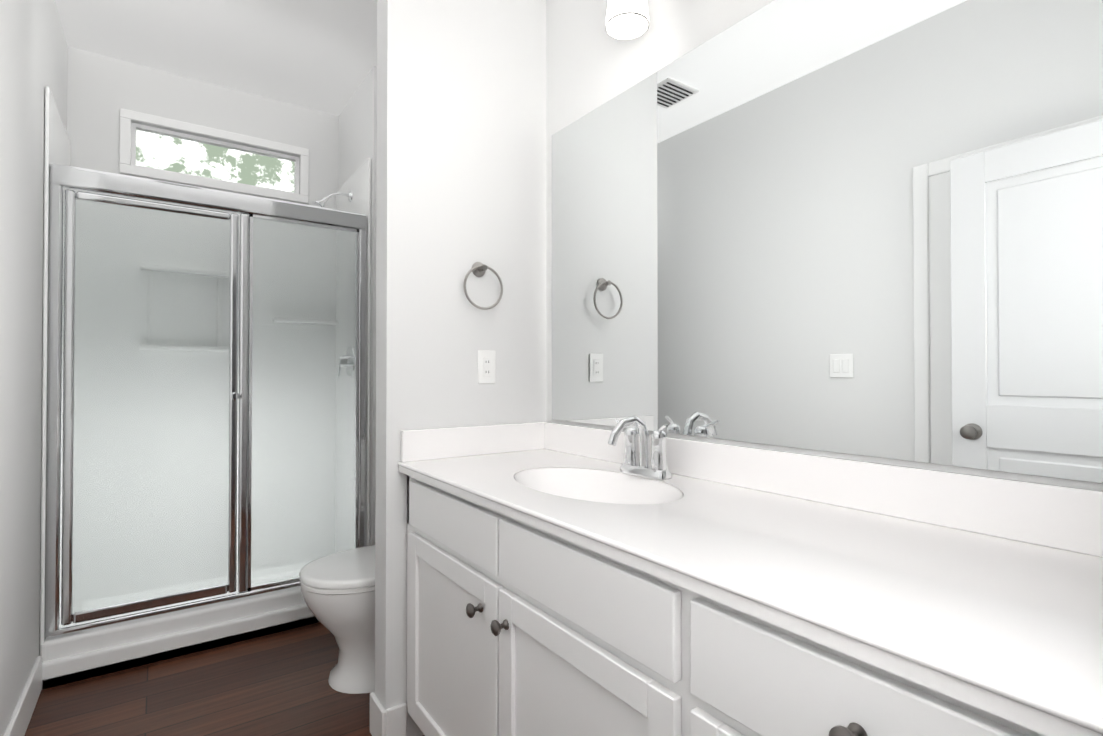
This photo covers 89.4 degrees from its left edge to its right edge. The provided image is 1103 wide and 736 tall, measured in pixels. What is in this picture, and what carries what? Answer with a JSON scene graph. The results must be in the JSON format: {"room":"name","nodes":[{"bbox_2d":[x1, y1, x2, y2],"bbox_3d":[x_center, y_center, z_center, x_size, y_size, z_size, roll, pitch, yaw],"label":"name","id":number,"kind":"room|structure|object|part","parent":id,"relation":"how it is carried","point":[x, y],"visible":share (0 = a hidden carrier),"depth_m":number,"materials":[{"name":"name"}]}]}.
{"room":"bathroom","nodes":[
{"label":"bathroom","id":0,"kind":"room"},
{"bbox_2d":[0,0,67,735],"bbox_3d":[-1.363,-0.177,1.198,0.120,2.740,3.690,0,-1,-35],"label":"wall","id":1,"kind":"structure","parent":0,"point":[33,54],"depth_m":1.81,"materials":[{"name":"white paint"}]},
{"bbox_2d":[3,656,41,735],"bbox_3d":[-1.111,1.126,0.945,0.014,0.130,2.768,0,-1,-35],"label":"baseboard","id":2,"kind":"structure","parent":1,"relation":"attached to","point":[19,721],"depth_m":1.85,"materials":[{"name":"white paint"}]},
{"bbox_2d":[67,47,338,208],"bbox_3d":[-1.702,-0.157,3.143,1.565,2.740,0.120,0,-1,-35],"label":"wall","id":3,"kind":"structure","parent":0,"point":[102,91],"depth_m":2.90,"materials":[{"name":"white paint"}]},
{"bbox_2d":[119,108,308,203],"bbox_3d":[-1.802,-1.125,3.042,0.877,0.320,0.086,0,-1,-35],"label":"window","id":4,"kind":"structure","parent":3,"relation":"in","point":[127,153],"depth_m":3.01,"materials":[{"name":"white paint"}]},
{"bbox_2d":[55,0,376,115],"bbox_3d":[-0.314,-1.577,1.187,2.165,0.060,5.300,0,-1,-35],"label":"ceiling","id":5,"kind":"structure","parent":0,"point":[319,55],"depth_m":2.61,"materials":[{"name":"white paint"}]},
{"bbox_2d":[25,622,424,735],"bbox_3d":[-0.343,1.223,1.199,2.765,0.060,5.600,0,-1,-35],"label":"floor","id":6,"kind":"structure","parent":0,"point":[275,684],"depth_m":2.03,"materials":[{"name":"brown wood"}]},
{"bbox_2d":[40,86,370,689],"bbox_3d":[-1.602,0.084,2.720,1.239,2.310,0.677,0,-1,-35],"label":"shower","id":7,"kind":"object","parent":6,"relation":"on","point":[205,480],"visible":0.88,"depth_m":2.41,"materials":[{"name":"clear glass"}]},
{"bbox_3d":[-1.435,0.154,2.505,1.093,1.703,0.005,0,-1,-35],"label":"glass","id":8,"kind":"part","parent":7,"relation":"part of","materials":[{"name":"white"}]},
{"bbox_2d":[300,545,374,693],"bbox_3d":[-0.612,0.816,2.281,0.772,0.778,0.510,0,-1,-35],"label":"toilet","id":9,"kind":"object","parent":6,"relation":"on","point":[338,591],"visible":0.31,"depth_m":2.06,"materials":[{"name":"white ceramic"}]},
{"bbox_2d":[398,415,1102,735],"bbox_3d":[0.224,0.660,1.237,0.596,1.067,1.694,0,-1,-35],"label":"bathroom vanity","id":10,"kind":"object","parent":6,"relation":"on","point":[570,580],"visible":1,"depth_m":0.94,"materials":[{"name":"white paint"}]},
{"bbox_2d":[608,415,671,479],"bbox_3d":[0.217,0.213,1.519,0.161,0.167,0.203,0,-1,-35],"label":"faucet","id":11,"kind":"object","parent":10,"relation":"on","point":[633,467],"depth_m":1.53,"materials":[{"name":"silver metal"}]},
{"bbox_2d":[338,66,376,544],"bbox_3d":[-0.963,-0.156,3.174,0.320,2.740,0.680,0,-1,-35],"label":"wall","id":12,"kind":"structure","parent":0,"point":[357,133],"depth_m":2.85,"materials":[{"name":"white paint"}]},
{"bbox_2d":[375,0,545,735],"bbox_3d":[-0.301,-0.169,1.980,0.613,2.740,0.105,0,-1,-35],"label":"wall","id":13,"kind":"structure","parent":0,"point":[461,137],"depth_m":1.89,"materials":[{"name":"white paint"}]},
{"bbox_2d":[370,692,386,735],"bbox_3d":[-0.557,1.134,1.786,0.014,0.130,0.133,0,-1,-35],"label":"baseboard","id":14,"kind":"structure","parent":13,"relation":"attached to","point":[378,718],"depth_m":1.77,"materials":[{"name":"white paint"}]},
{"bbox_2d":[386,703,406,735],"bbox_3d":[-0.490,1.134,1.761,0.066,0.130,0.014,0,-1,-35],"label":"baseboard","id":15,"kind":"structure","parent":13,"relation":"attached to","point":[396,720],"depth_m":1.76,"materials":[{"name":"white paint"}]},
{"bbox_2d":[463,262,502,309],"bbox_3d":[-0.242,-0.285,1.927,0.153,0.170,0.048,0,-1,-35],"label":"towel ring","id":16,"kind":"object","parent":13,"relation":"attached to","point":[478,269],"visible":0.96,"depth_m":1.93,"materials":[{"name":"silver metal"}]},
{"bbox_2d":[478,350,495,382],"bbox_3d":[-0.227,-0.004,1.959,0.070,0.116,0.008,0,-1,-35],"label":"electrical outlet plate","id":17,"kind":"object","parent":13,"relation":"attached to","point":[486,366],"visible":1,"depth_m":1.96,"materials":[{"name":"white plastic"}]},
{"bbox_2d":[546,0,1102,490],"bbox_3d":[0.015,-0.167,2.169,0.120,2.740,3.690,0,-1,-35],"label":"wall","id":18,"kind":"structure","parent":0,"point":[590,64],"depth_m":1.82,"materials":[{"name":"white paint"}]},
{"bbox_2d":[605,0,648,39],"bbox_3d":[0.404,-1.161,1.383,0.156,0.337,0.840,0,-1,-35],"label":"sconce","id":19,"kind":"object","parent":18,"relation":"attached to","point":[627,19],"visible":1,"depth_m":1.64,"materials":[{"name":"white glass"}]},
{"bbox_2d":[552,0,1102,482],"bbox_3d":[0.488,-0.346,1.387,0.006,1.058,1.683,0,-1,-35],"label":"mirror","id":20,"kind":"object","parent":18,"relation":"attached to","point":[874,228],"visible":1,"depth_m":1.17,"materials":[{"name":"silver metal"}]}
]}

